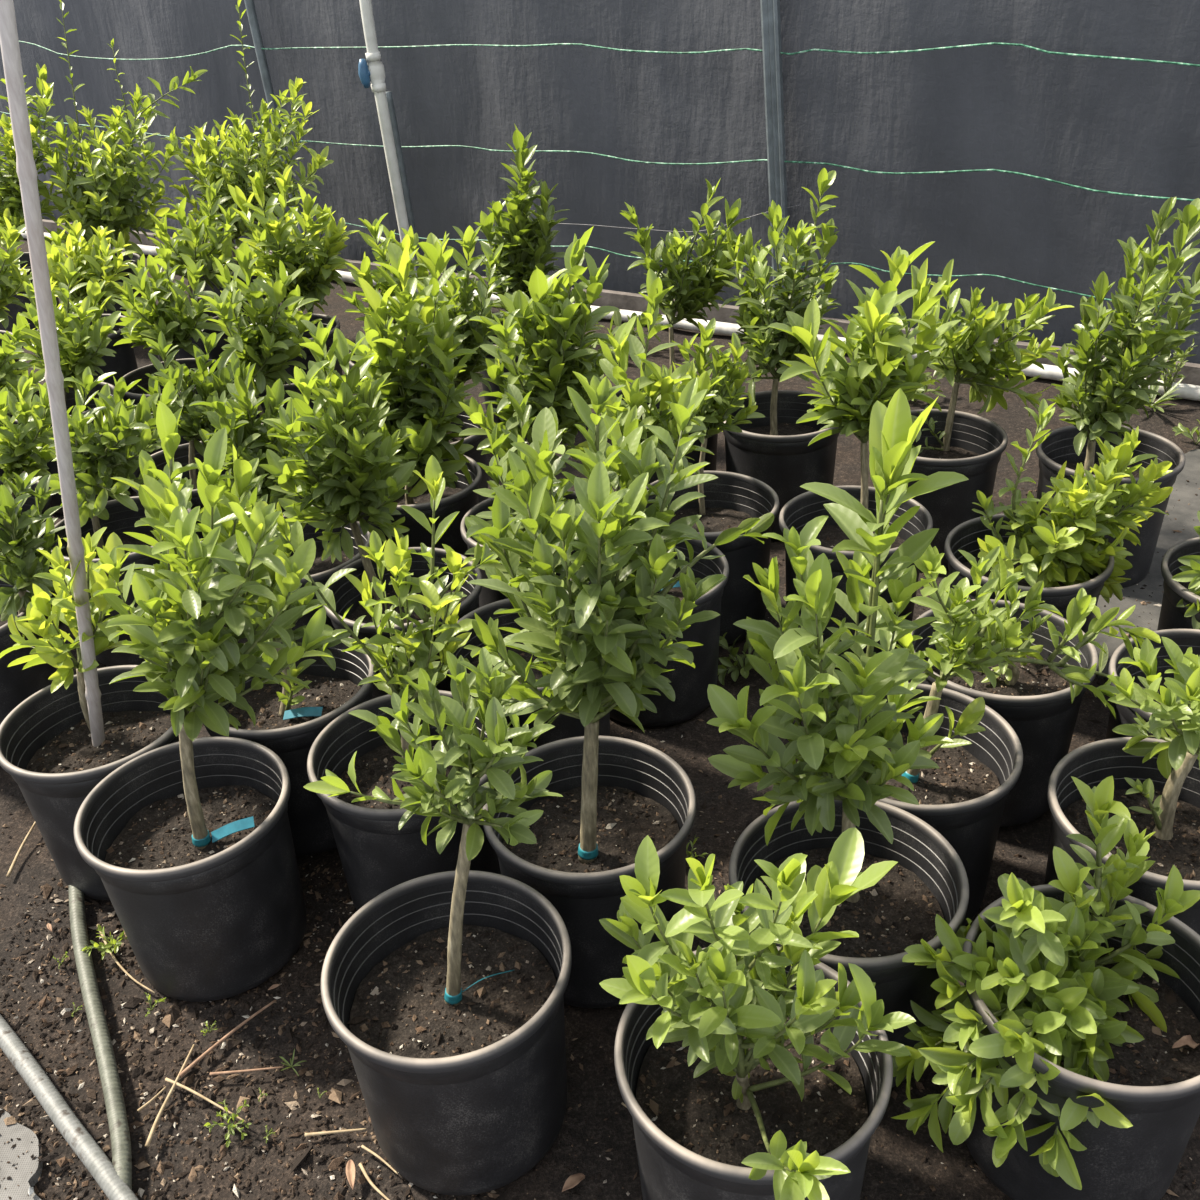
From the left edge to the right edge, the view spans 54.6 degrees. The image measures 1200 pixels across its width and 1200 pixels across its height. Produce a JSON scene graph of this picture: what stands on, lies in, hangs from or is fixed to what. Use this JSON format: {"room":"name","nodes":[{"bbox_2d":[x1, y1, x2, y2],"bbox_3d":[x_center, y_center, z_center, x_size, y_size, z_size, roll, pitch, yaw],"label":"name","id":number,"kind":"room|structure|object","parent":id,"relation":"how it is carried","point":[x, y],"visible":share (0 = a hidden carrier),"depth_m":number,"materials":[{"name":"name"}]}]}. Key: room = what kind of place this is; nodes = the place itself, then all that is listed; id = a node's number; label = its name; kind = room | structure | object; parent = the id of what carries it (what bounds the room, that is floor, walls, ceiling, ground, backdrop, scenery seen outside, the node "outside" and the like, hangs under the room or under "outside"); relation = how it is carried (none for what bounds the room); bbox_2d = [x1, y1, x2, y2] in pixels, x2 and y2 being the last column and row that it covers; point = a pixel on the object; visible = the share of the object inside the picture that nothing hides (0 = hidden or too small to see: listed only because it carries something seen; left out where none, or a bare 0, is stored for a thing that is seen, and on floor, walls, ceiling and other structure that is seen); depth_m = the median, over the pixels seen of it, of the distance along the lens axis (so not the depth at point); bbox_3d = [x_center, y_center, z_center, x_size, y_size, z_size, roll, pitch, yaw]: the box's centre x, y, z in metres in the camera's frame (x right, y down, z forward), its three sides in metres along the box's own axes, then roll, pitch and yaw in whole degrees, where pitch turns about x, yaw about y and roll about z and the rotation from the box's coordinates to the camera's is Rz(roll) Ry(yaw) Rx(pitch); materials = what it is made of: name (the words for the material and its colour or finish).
{"room":"plant nursery","nodes":[
{"label":"plant nursery","id":0,"kind":"room"},
{"bbox_2d":[0,1109,42,1199],"bbox_3d":[-1.250,0.875,1.807,1.051,0.020,0.373,9,33,19],"label":"floor","id":1,"kind":"structure","parent":0,"point":[22,1176],"depth_m":1.78,"materials":[{"name":"grey concrete"}]},
{"bbox_2d":[28,1187,33,1195],"bbox_3d":[-0.845,0.876,1.724,0.008,0.014,0.013,-20,35,-26],"label":"stone","id":2,"kind":"object","parent":1,"relation":"on","point":[31,1189],"visible":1,"depth_m":1.72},
{"bbox_2d":[0,0,1199,363],"bbox_3d":[-1.505,-2.678,5.757,15.500,2.050,0.091,15,36,28],"label":"wall","id":3,"kind":"structure","parent":0,"point":[1103,124],"depth_m":4.76,"materials":[{"name":"black fabric"}]},
{"bbox_2d":[42,219,1199,385],"bbox_3d":[-1.299,-1.722,6.066,14.992,0.115,0.040,15,36,28],"label":"pipe","id":4,"kind":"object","parent":3,"relation":"attached to","point":[621,300],"depth_m":5.12,"materials":[{"name":"plastic"}]},
{"bbox_2d":[0,238,1199,1199],"bbox_3d":[-0.362,-1.002,4.865,9.800,0.023,9.000,-4,31,0],"label":"ground","id":5,"kind":"structure","parent":0,"point":[619,1172],"depth_m":1.98,"materials":[{"name":"soil"}]},
{"bbox_2d":[0,216,32,385],"bbox_3d":[-2.238,-1.020,4.262,0.572,0.822,0.380,-4,31,0],"label":"citrus tree","id":6,"kind":"object","parent":5,"relation":"on","point":[12,278],"visible":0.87,"depth_m":4.14,"materials":[{"name":"green plant"}]},
{"bbox_2d":[6,822,35,876],"bbox_3d":[-1.190,0.503,2.402,0.010,0.006,0.189,-5,31,-2],"label":"straw","id":7,"kind":"object","parent":5,"relation":"on","point":[33,825],"visible":0.84,"depth_m":2.38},
{"bbox_2d":[0,318,44,475],"bbox_3d":[-1.852,-0.515,3.469,0.577,0.732,0.356,-5,31,-3],"label":"citrus tree","id":8,"kind":"object","parent":5,"relation":"on","point":[9,351],"visible":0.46,"depth_m":3.34,"materials":[{"name":"green plant"}]},
{"bbox_2d":[0,63,60,341],"bbox_3d":[-2.612,-1.796,5.206,0.641,1.222,0.445,-4,31,0],"label":"citrus tree","id":9,"kind":"object","parent":5,"relation":"on","point":[11,206],"visible":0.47,"depth_m":5.08,"materials":[{"name":"green plant"}]},
{"bbox_2d":[0,469,64,723],"bbox_3d":[-1.377,0.016,2.593,0.485,0.671,0.355,-4,31,0],"label":"citrus tree","id":10,"kind":"object","parent":5,"relation":"on","point":[20,560],"visible":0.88,"depth_m":2.50,"materials":[{"name":"green plant"}]},
{"bbox_2d":[0,376,70,618],"bbox_3d":[-1.586,-0.266,3.081,0.470,0.675,0.356,-15,33,-18],"label":"citrus tree","id":11,"kind":"object","parent":5,"relation":"on","point":[27,451],"visible":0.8,"depth_m":2.99,"materials":[{"name":"green plant"}]},
{"bbox_2d":[47,923,51,931],"bbox_3d":[-1.037,0.617,2.191,0.008,0.006,0.024,-27,38,-33],"label":"dry leaf","id":12,"kind":"object","parent":5,"relation":"on","point":[49,926],"visible":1,"depth_m":2.19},
{"bbox_2d":[53,951,68,968],"bbox_3d":[-0.980,0.657,2.120,0.025,0.019,0.031,-26,37,-32],"label":"weed","id":13,"kind":"object","parent":5,"relation":"on","point":[66,952],"visible":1,"depth_m":2.12,"materials":[{"name":"green plant"}]},
{"bbox_2d":[0,1014,138,1199],"bbox_3d":[-1.319,0.651,2.147,1.754,0.030,0.130,18,37,32],"label":"pipe","id":14,"kind":"object","parent":5,"relation":"on","point":[67,1123],"visible":1,"depth_m":1.81,"materials":[{"name":"metal"}]},
{"bbox_2d":[7,257,132,513],"bbox_3d":[-1.677,-0.687,3.706,0.483,0.764,0.377,-4,31,0],"label":"citrus tree","id":15,"kind":"object","parent":5,"relation":"on","point":[81,345],"visible":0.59,"depth_m":3.60,"materials":[{"name":"green plant"}]},
{"bbox_2d":[30,220,137,401],"bbox_3d":[-1.922,-1.052,4.372,0.434,0.732,0.368,10,33,21],"label":"citrus tree","id":16,"kind":"object","parent":5,"relation":"on","point":[96,267],"visible":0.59,"depth_m":4.30,"materials":[{"name":"green plant"}]},
{"bbox_2d":[0,527,188,899],"bbox_3d":[-0.981,0.199,2.194,0.397,0.725,0.362,-4,31,0],"label":"citrus tree","id":17,"kind":"object","parent":5,"relation":"on","point":[46,747],"visible":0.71,"depth_m":2.21,"materials":[{"name":"plastic"}]},
{"bbox_2d":[0,0,104,746],"bbox_3d":[-0.874,-0.303,1.868,0.387,1.498,0.031,11,34,23],"label":"pole","id":18,"kind":"object","parent":17,"relation":"on","point":[26,169],"visible":0.97,"depth_m":1.78,"materials":[{"name":"metal"}]},
{"bbox_2d":[68,885,131,1188],"bbox_3d":[-0.868,0.714,2.003,0.047,0.028,0.884,-17,33,-21],"label":"hose","id":19,"kind":"object","parent":5,"relation":"on","point":[106,1061],"visible":0.86,"depth_m":1.94,"materials":[{"name":"plastic"}]},
{"bbox_2d":[82,924,126,959],"bbox_3d":[-0.902,0.627,2.129,0.083,0.052,0.073,2,31,9],"label":"weed","id":20,"kind":"object","parent":5,"relation":"on","point":[113,944],"visible":0.91,"depth_m":2.12,"materials":[{"name":"green plant"}]},
{"bbox_2d":[30,0,207,316],"bbox_3d":[-2.085,-1.870,5.051,0.922,1.453,0.590,-4,31,0],"label":"citrus tree","id":21,"kind":"object","parent":5,"relation":"on","point":[101,198],"visible":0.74,"depth_m":4.96,"materials":[{"name":"green plant"}]},
{"bbox_2d":[48,366,190,666],"bbox_3d":[-1.187,-0.218,2.922,0.402,0.713,0.402,-8,31,-8],"label":"citrus tree","id":22,"kind":"object","parent":5,"relation":"on","point":[102,450],"visible":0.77,"depth_m":2.84,"materials":[{"name":"green plant"}]},
{"bbox_2d":[97,924,155,993],"bbox_3d":[-0.871,0.656,2.116,0.020,0.005,0.235,-29,39,-35],"label":"straw","id":23,"kind":"object","parent":5,"relation":"on","point":[104,941],"visible":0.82,"depth_m":2.10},
{"bbox_2d":[137,1086,165,1111],"bbox_3d":[-0.717,0.799,1.861,0.006,0.004,0.053,19,38,33],"label":"straw","id":24,"kind":"object","parent":5,"relation":"on","point":[164,1088],"visible":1,"depth_m":1.86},
{"bbox_2d":[145,993,165,1016],"bbox_3d":[-0.773,0.702,2.018,0.043,0.025,0.044,-4,31,0],"label":"weed","id":25,"kind":"object","parent":5,"relation":"on","point":[147,996],"visible":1,"depth_m":2.02,"materials":[{"name":"green plant"}]},
{"bbox_2d":[110,243,225,454],"bbox_3d":[-1.430,-0.800,3.869,0.372,0.764,0.409,-16,33,-20],"label":"citrus tree","id":26,"kind":"object","parent":5,"relation":"on","point":[178,322],"visible":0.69,"depth_m":3.76,"materials":[{"name":"green plant"}]},
{"bbox_2d":[145,1044,194,1146],"bbox_3d":[-0.691,0.793,1.868,0.010,0.006,0.185,0,31,6],"label":"straw","id":27,"kind":"object","parent":5,"relation":"on","point":[156,1121],"visible":1,"depth_m":1.84,"materials":[{"name":"plant"}]},
{"bbox_2d":[130,329,245,540],"bbox_3d":[-1.122,-0.385,3.211,0.355,0.696,0.355,11,34,22],"label":"citrus tree","id":28,"kind":"object","parent":5,"relation":"on","point":[208,384],"visible":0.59,"depth_m":3.14,"materials":[{"name":"green plant"}]},
{"bbox_2d":[147,177,240,383],"bbox_3d":[-1.552,-1.211,4.536,0.455,0.796,0.450,-4,31,0],"label":"citrus tree","id":29,"kind":"object","parent":5,"relation":"on","point":[192,240],"visible":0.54,"depth_m":4.43,"materials":[{"name":"green plant"}]},
{"bbox_2d":[74,401,336,1001],"bbox_3d":[-0.650,0.182,1.891,0.500,1.029,0.358,-4,31,0],"label":"citrus tree","id":30,"kind":"object","parent":5,"relation":"on","point":[189,841],"visible":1,"depth_m":1.89,"materials":[{"name":"green plant"}]},
{"bbox_2d":[165,1077,246,1122],"bbox_3d":[-0.629,0.797,1.856,0.175,0.005,0.007,13,35,25],"label":"straw","id":31,"kind":"object","parent":5,"relation":"on","point":[166,1078],"visible":0.98,"depth_m":1.86,"materials":[{"name":"plant"}]},
{"bbox_2d":[201,1020,217,1035],"bbox_3d":[-0.665,0.726,1.973,0.027,0.018,0.031,24,41,38],"label":"weed","id":32,"kind":"object","parent":5,"relation":"on","point":[206,1022],"visible":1,"depth_m":1.97,"materials":[{"name":"green plant"}]},
{"bbox_2d":[204,1099,251,1146],"bbox_3d":[-0.576,0.812,1.802,0.069,0.036,0.079,-4,31,0],"label":"weed","id":33,"kind":"object","parent":5,"relation":"on","point":[233,1116],"visible":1,"depth_m":1.81,"materials":[{"name":"green plant"}]},
{"bbox_2d":[161,0,333,323],"bbox_3d":[-1.488,-1.804,4.962,0.784,1.369,0.595,-4,31,0],"label":"citrus tree","id":34,"kind":"object","parent":5,"relation":"on","point":[233,170],"visible":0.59,"depth_m":4.86,"materials":[{"name":"green plant"}]},
{"bbox_2d":[197,242,321,513],"bbox_3d":[-0.987,-0.679,3.574,0.401,0.814,0.386,-4,31,0],"label":"citrus tree","id":35,"kind":"object","parent":5,"relation":"on","point":[267,342],"visible":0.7,"depth_m":3.49,"materials":[{"name":"green plant"}]},
{"bbox_2d":[258,1088,267,1100],"bbox_3d":[-0.538,0.791,1.859,0.015,0.011,0.025,-9,31,-9],"label":"weed","id":36,"kind":"object","parent":5,"relation":"on","point":[260,1092],"visible":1,"depth_m":1.86,"materials":[{"name":"green plant"}]},
{"bbox_2d":[268,984,279,989],"bbox_3d":[-0.572,0.679,2.040,0.021,0.006,0.010,-4,31,0],"label":"dry leaf","id":37,"kind":"object","parent":5,"relation":"on","point":[274,985],"visible":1,"depth_m":2.04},
{"bbox_2d":[244,0,306,238],"bbox_3d":[-1.601,-2.351,5.889,0.245,1.570,0.050,24,40,37],"label":"steel pole","id":38,"kind":"object","parent":5,"relation":"on","point":[249,4],"visible":0.38,"depth_m":5.75,"materials":[{"name":"metal"}]},
{"bbox_2d":[19,41,1199,66],"bbox_3d":[-1.322,-2.637,5.514,8.388,0.185,0.007,15,36,28],"label":"twine","id":39,"kind":"object","parent":38,"relation":"attached to","point":[992,43],"visible":0.95,"depth_m":4.58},
{"bbox_2d":[189,352,370,630],"bbox_3d":[-0.747,-0.190,2.760,0.395,0.786,0.387,-4,31,0],"label":"citrus tree","id":40,"kind":"object","parent":5,"relation":"on","point":[249,437],"visible":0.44,"depth_m":2.69,"materials":[{"name":"green plant"}]},
{"bbox_2d":[203,487,375,855],"bbox_3d":[-0.624,0.121,2.268,0.355,0.746,0.355,-16,33,-19],"label":"citrus tree","id":41,"kind":"object","parent":5,"relation":"on","point":[290,716],"visible":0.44,"depth_m":2.30,"materials":[{"name":"plastic"}]},
{"bbox_2d":[279,1049,304,1075],"bbox_3d":[-0.501,0.757,1.900,0.041,0.025,0.038,-12,32,-13],"label":"grass tuft","id":42,"kind":"object","parent":5,"relation":"on","point":[281,1057],"visible":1,"depth_m":1.90,"materials":[{"name":"green plant"}]},
{"bbox_2d":[228,165,358,384],"bbox_3d":[-1.079,-1.116,4.229,0.498,0.899,0.425,-4,31,0],"label":"citrus tree","id":43,"kind":"object","parent":5,"relation":"on","point":[319,258],"visible":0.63,"depth_m":4.07,"materials":[{"name":"green plant"}]},
{"bbox_2d":[317,1087,326,1098],"bbox_3d":[-0.445,0.787,1.853,0.021,0.013,0.011,12,34,24],"label":"weed","id":44,"kind":"object","parent":5,"relation":"on","point":[319,1094],"visible":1,"depth_m":1.85,"materials":[{"name":"green plant"}]},
{"bbox_2d":[305,1128,365,1136],"bbox_3d":[-0.408,0.821,1.794,0.094,0.005,0.006,-5,31,-2],"label":"straw","id":45,"kind":"object","parent":5,"relation":"on","point":[360,1129],"visible":1,"depth_m":1.79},
{"bbox_2d":[346,1159,355,1189],"bbox_3d":[-0.370,0.852,1.728,0.015,0.009,0.050,-12,32,-14],"label":"dry leaf","id":46,"kind":"object","parent":5,"relation":"on","point":[350,1167],"visible":1,"depth_m":1.73,"materials":[{"name":"plant"}]},
{"bbox_2d":[258,316,481,698],"bbox_3d":[-0.500,-0.148,2.540,0.471,0.913,0.355,9,33,21],"label":"citrus tree","id":47,"kind":"object","parent":5,"relation":"on","point":[341,473],"visible":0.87,"depth_m":2.48,"materials":[{"name":"green plant"}]},
{"bbox_2d":[359,1163,389,1199],"bbox_3d":[-0.331,0.864,1.714,0.009,0.005,0.093,-27,38,-34],"label":"straw","id":48,"kind":"object","parent":5,"relation":"on","point":[361,1166],"visible":1,"depth_m":1.72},
{"bbox_2d":[255,455,500,910],"bbox_3d":[-0.339,0.187,2.041,0.394,0.835,0.365,-4,31,0],"label":"citrus tree","id":49,"kind":"object","parent":5,"relation":"on","point":[376,856],"visible":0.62,"depth_m":2.02,"materials":[{"name":"green plant"}]},
{"bbox_2d":[361,1145,398,1174],"bbox_3d":[-0.331,0.842,1.751,0.079,0.004,0.006,19,37,32],"label":"straw","id":50,"kind":"object","parent":5,"relation":"on","point":[362,1146],"visible":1,"depth_m":1.75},
{"bbox_2d":[358,0,417,291],"bbox_3d":[-0.926,-1.918,5.054,0.141,1.412,0.072,-11,32,-13],"label":"riser pipe","id":51,"kind":"object","parent":5,"relation":"on","point":[373,71],"visible":0.76,"depth_m":4.91,"materials":[{"name":"white plastic"}]},
{"bbox_2d":[336,213,440,399],"bbox_3d":[-0.686,-0.897,3.925,0.355,0.795,0.355,3,31,11],"label":"citrus tree","id":52,"kind":"object","parent":5,"relation":"on","point":[410,239],"visible":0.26,"depth_m":3.79,"materials":[{"name":"green plant"}]},
{"bbox_2d":[386,91,419,269],"bbox_3d":[-0.894,-1.787,5.426,0.084,1.084,0.042,-4,31,0],"label":"steel pole","id":53,"kind":"object","parent":5,"relation":"on","point":[403,176],"visible":0.41,"depth_m":5.29,"materials":[{"name":"metal"}]},
{"bbox_2d":[346,233,481,556],"bbox_3d":[-0.495,-0.449,3.033,0.412,0.923,0.411,-4,31,0],"label":"citrus tree","id":54,"kind":"object","parent":5,"relation":"on","point":[416,390],"visible":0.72,"depth_m":2.94,"materials":[{"name":"green plant"}]},
{"bbox_2d":[303,647,571,1195],"bbox_3d":[-0.220,0.434,1.607,0.360,0.846,0.355,-4,31,0],"label":"citrus tree","id":55,"kind":"object","parent":5,"relation":"on","point":[444,992],"visible":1,"depth_m":1.64,"materials":[{"name":"plastic"}]},
{"bbox_2d":[417,225,509,502],"bbox_3d":[-0.464,-0.615,3.366,0.472,0.863,0.356,-28,38,-34],"label":"citrus tree","id":56,"kind":"object","parent":5,"relation":"on","point":[476,333],"visible":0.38,"depth_m":3.31,"materials":[{"name":"green plant"}]},
{"bbox_2d":[474,124,568,422],"bbox_3d":[-0.275,-1.100,4.006,0.379,1.017,0.354,-4,31,0],"label":"citrus tree","id":57,"kind":"object","parent":5,"relation":"on","point":[526,245],"visible":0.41,"depth_m":3.86,"materials":[{"name":"green plant"}]},
{"bbox_2d":[447,384,609,750],"bbox_3d":[-0.150,0.007,2.320,0.354,0.837,0.358,-4,31,0],"label":"citrus tree","id":58,"kind":"object","parent":5,"relation":"on","point":[566,726],"visible":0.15,"depth_m":2.29,"materials":[{"name":"green plant"}]},
{"bbox_2d":[459,226,620,606],"bbox_3d":[-0.149,-0.362,2.782,0.355,0.995,0.461,10,34,22],"label":"citrus tree","id":59,"kind":"object","parent":5,"relation":"on","point":[546,332],"visible":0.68,"depth_m":2.66,"materials":[{"name":"green plant"}]},
{"bbox_2d":[562,1173,584,1191],"bbox_3d":[-0.039,0.853,1.702,0.044,0.015,0.017,-24,36,-30],"label":"dry leaf","id":60,"kind":"object","parent":5,"relation":"on","point":[572,1181],"visible":1,"depth_m":1.70,"materials":[{"name":"plant"}]},
{"bbox_2d":[0,480,1199,1199],"bbox_3d":[-0.049,0.357,2.562,4.478,0.050,2.828,-4,31,0],"label":"debris","id":61,"kind":"object","parent":5,"relation":"on","point":[172,1016],"visible":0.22,"depth_m":1.91,"materials":[{"name":"soil"}]},
{"bbox_2d":[71,1002,81,1016],"bbox_3d":[-0.910,0.713,2.025,0.016,0.014,0.028,-10,32,-11],"label":"weed","id":62,"kind":"object","parent":61,"relation":"on","point":[75,1009],"visible":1,"depth_m":2.03,"materials":[{"name":"green plant"}]},
{"bbox_2d":[179,999,276,1077],"bbox_3d":[-0.626,0.735,1.958,0.010,0.006,0.192,20,38,34],"label":"stick","id":63,"kind":"object","parent":61,"relation":"on","point":[226,1036],"visible":1,"depth_m":1.95,"materials":[{"name":"wood"}]},
{"bbox_2d":[210,1066,282,1075],"bbox_3d":[-0.577,0.769,1.898,0.118,0.005,0.006,-4,31,-1],"label":"stick","id":64,"kind":"object","parent":61,"relation":"on","point":[258,1069],"visible":1,"depth_m":1.90,"materials":[{"name":"wood"}]},
{"bbox_2d":[264,1126,274,1142],"bbox_3d":[-0.511,0.826,1.795,0.017,0.013,0.026,-4,31,0],"label":"weed","id":65,"kind":"object","parent":61,"relation":"on","point":[266,1131],"visible":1,"depth_m":1.80,"materials":[{"name":"green plant"}]},
{"bbox_2d":[21,231,1199,400],"bbox_3d":[-0.919,-1.557,5.773,12.000,0.059,0.052,15,36,28],"label":"pipe","id":66,"kind":"object","parent":5,"relation":"on","point":[1186,391],"visible":0.2,"depth_m":4.92,"materials":[{"name":"white plastic"}]},
{"bbox_2d":[464,371,773,1007],"bbox_3d":[-0.001,0.163,1.806,0.489,1.082,0.372,5,32,14],"label":"citrus tree","id":67,"kind":"object","parent":5,"relation":"on","point":[599,644],"visible":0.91,"depth_m":1.67,"materials":[{"name":"green plant"}]},
{"bbox_2d":[591,308,664,359],"bbox_3d":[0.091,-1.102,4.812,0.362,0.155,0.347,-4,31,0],"label":"citrus tree","id":68,"kind":"object","parent":5,"relation":"on","point":[616,317],"visible":0.33,"depth_m":4.81,"materials":[{"name":"green plant"}]},
{"bbox_2d":[570,268,728,726],"bbox_3d":[0.101,-0.205,2.524,0.354,0.965,0.376,-4,31,0],"label":"citrus tree","id":69,"kind":"object","parent":5,"relation":"on","point":[689,684],"visible":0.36,"depth_m":2.49,"materials":[{"name":"green plant"}]},
{"bbox_2d":[615,178,749,489],"bbox_3d":[0.225,-0.713,3.392,0.444,0.930,0.400,-4,31,0],"label":"citrus tree","id":70,"kind":"object","parent":5,"relation":"on","point":[692,291],"visible":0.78,"depth_m":3.35,"materials":[{"name":"green plant"}]},
{"bbox_2d":[686,835,707,866],"bbox_3d":[0.179,0.493,2.254,0.072,0.039,0.071,25,41,38],"label":"weed","id":71,"kind":"object","parent":5,"relation":"on","point":[695,839],"visible":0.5,"depth_m":2.26,"materials":[{"name":"green plant"}]},
{"bbox_2d":[646,318,778,643],"bbox_3d":[0.259,-0.290,2.864,0.353,0.745,0.404,-4,31,0],"label":"citrus tree","id":72,"kind":"object","parent":5,"relation":"on","point":[731,498],"visible":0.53,"depth_m":2.86,"materials":[{"name":"green plant"}]},
{"bbox_2d":[718,630,765,684],"bbox_3d":[0.339,0.135,2.784,0.169,0.093,0.187,-4,31,0],"label":"weed","id":73,"kind":"object","parent":5,"relation":"on","point":[722,669],"visible":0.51,"depth_m":2.78,"materials":[{"name":"green plant"}]},
{"bbox_2d":[599,827,915,1199],"bbox_3d":[0.190,0.566,1.423,0.364,0.764,0.472,-4,31,0],"label":"citrus tree","id":74,"kind":"object","parent":5,"relation":"on","point":[748,1066],"visible":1,"depth_m":1.41,"materials":[{"name":"green plant"}]},
{"bbox_2d":[760,0,788,299],"bbox_3d":[0.679,-1.870,4.521,0.196,1.706,0.030,15,36,28],"label":"steel post","id":75,"kind":"object","parent":5,"relation":"on","point":[770,9],"visible":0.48,"depth_m":4.49,"materials":[{"name":"metal"}]},
{"bbox_2d":[0,111,1193,200],"bbox_3d":[-1.074,-2.245,5.584,8.036,0.203,0.007,15,36,28],"label":"twine","id":76,"kind":"object","parent":75,"relation":"attached to","point":[997,170],"visible":0.68,"depth_m":4.63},
{"bbox_2d":[557,205,799,231],"bbox_3d":[0.273,-1.648,4.972,1.248,0.169,0.003,15,36,28],"label":"thread","id":77,"kind":"object","parent":75,"relation":"attached to","point":[796,205],"visible":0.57,"depth_m":5.03,"materials":[{"name":"fabric"}]},
{"bbox_2d":[345,223,1199,312],"bbox_3d":[0.455,-1.458,4.960,4.228,0.101,0.006,15,36,28],"label":"twine","id":78,"kind":"object","parent":75,"relation":"attached to","point":[345,223],"visible":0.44,"depth_m":4.57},
{"bbox_2d":[715,168,841,539],"bbox_3d":[0.502,-0.684,3.264,0.375,0.984,0.410,-1,31,4],"label":"citrus tree","id":79,"kind":"object","parent":5,"relation":"on","point":[774,450],"visible":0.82,"depth_m":3.24,"materials":[{"name":"green plant"}]},
{"bbox_2d":[707,388,968,1086],"bbox_3d":[0.345,0.235,1.655,0.389,1.077,0.363,-4,31,0],"label":"citrus tree","id":80,"kind":"object","parent":5,"relation":"on","point":[825,794],"visible":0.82,"depth_m":1.62,"materials":[{"name":"green plant"}]},
{"bbox_2d":[767,241,960,667],"bbox_3d":[0.592,-0.334,2.694,0.381,0.960,0.409,8,33,19],"label":"citrus tree","id":81,"kind":"object","parent":5,"relation":"on","point":[850,391],"visible":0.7,"depth_m":2.58,"materials":[{"name":"green plant"}]},
{"bbox_2d":[911,371,961,401],"bbox_3d":[1.137,-0.786,4.182,0.283,0.152,0.221,-16,33,-20],"label":"weed","id":82,"kind":"object","parent":5,"relation":"on","point":[924,389],"visible":0.34,"depth_m":4.17,"materials":[{"name":"green plant"}]},
{"bbox_2d":[907,259,1073,566],"bbox_3d":[1.019,-0.531,3.161,0.604,0.773,0.376,-16,33,-20],"label":"citrus tree","id":83,"kind":"object","parent":5,"relation":"on","point":[969,445],"visible":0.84,"depth_m":3.09,"materials":[{"name":"green plant"}]},
{"bbox_2d":[911,570,1098,826],"bbox_3d":[0.782,0.174,2.305,0.356,0.469,0.356,-4,31,0],"label":"citrus tree","id":84,"kind":"object","parent":5,"relation":"on","point":[1036,702],"visible":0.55,"depth_m":2.24,"materials":[{"name":"plastic"}]},
{"bbox_2d":[864,545,1176,925],"bbox_3d":[0.716,0.198,1.996,0.696,0.752,0.353,-4,31,0],"label":"citrus tree","id":85,"kind":"object","parent":5,"relation":"on","point":[964,798],"visible":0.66,"depth_m":1.93,"materials":[{"name":"green plant"}]},
{"bbox_2d":[891,776,1199,1199],"bbox_3d":[0.625,0.584,1.591,0.493,0.648,0.423,2,31,9],"label":"citrus tree","id":86,"kind":"object","parent":5,"relation":"on","point":[1067,1080],"visible":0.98,"depth_m":1.55,"materials":[{"name":"green plant"}]},
{"bbox_2d":[1172,1035,1198,1048],"bbox_3d":[0.788,0.597,1.565,0.042,0.021,0.019,-4,31,0],"label":"dry leaf","id":87,"kind":"object","parent":86,"relation":"on","point":[1187,1040],"visible":1,"depth_m":1.56,"materials":[{"name":"plant"}]},
{"bbox_2d":[944,398,1172,632],"bbox_3d":[1.015,-0.121,2.559,0.502,0.689,0.385,-4,31,0],"label":"citrus tree","id":88,"kind":"object","parent":5,"relation":"on","point":[1067,549],"visible":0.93,"depth_m":2.48,"materials":[{"name":"green plant"}]},
{"bbox_2d":[1036,197,1199,587],"bbox_3d":[1.285,-0.508,2.900,0.374,0.974,0.396,13,35,26],"label":"citrus tree","id":89,"kind":"object","parent":5,"relation":"on","point":[1129,353],"visible":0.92,"depth_m":2.79,"materials":[{"name":"green plant"}]},
{"bbox_2d":[1044,637,1199,934],"bbox_3d":[0.900,0.323,1.843,0.355,0.676,0.355,3,31,10],"label":"citrus tree","id":90,"kind":"object","parent":5,"relation":"on","point":[1157,780],"visible":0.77,"depth_m":1.88,"materials":[{"name":"plastic"}]},
{"bbox_2d":[1106,629,1199,738],"bbox_3d":[1.120,0.126,2.109,0.355,0.716,0.355,10,34,22],"label":"citrus tree","id":91,"kind":"object","parent":5,"relation":"on","point":[1184,638],"visible":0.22,"depth_m":2.26,"materials":[{"name":"green plant"}]},
{"bbox_2d":[1139,377,1183,411],"bbox_3d":[1.904,-0.722,4.021,0.237,0.120,0.216,-23,36,-29],"label":"grass tuft","id":92,"kind":"object","parent":5,"relation":"on","point":[1153,387],"visible":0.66,"depth_m":4.03,"materials":[{"name":"green plant"}]},
{"bbox_2d":[1158,338,1193,397],"bbox_3d":[2.003,-0.813,4.053,0.110,0.238,0.111,-16,33,-20],"label":"weed","id":93,"kind":"object","parent":5,"relation":"on","point":[1170,379],"visible":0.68,"depth_m":4.05,"materials":[{"name":"green plant"}]},
{"bbox_2d":[1157,511,1199,629],"bbox_3d":[1.360,-0.084,2.412,0.368,0.739,0.354,-4,31,0],"label":"citrus tree","id":94,"kind":"object","parent":5,"relation":"on","point":[1180,565],"visible":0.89,"depth_m":2.44,"materials":[{"name":"plastic"}]},
{"bbox_2d":[1172,419,1199,444],"bbox_3d":[1.935,-0.546,3.748,0.171,0.102,0.196,17,36,30],"label":"weed","id":95,"kind":"object","parent":5,"relation":"on","point":[1180,428],"visible":1,"depth_m":3.75,"materials":[{"name":"green plant"}]},
{"bbox_2d":[1095,449,1199,684],"bbox_3d":[1.647,-0.120,3.172,0.476,0.020,1.516,12,34,24],"label":"floor","id":96,"kind":"structure","parent":0,"point":[1184,513],"depth_m":3.16,"materials":[{"name":"concrete"}]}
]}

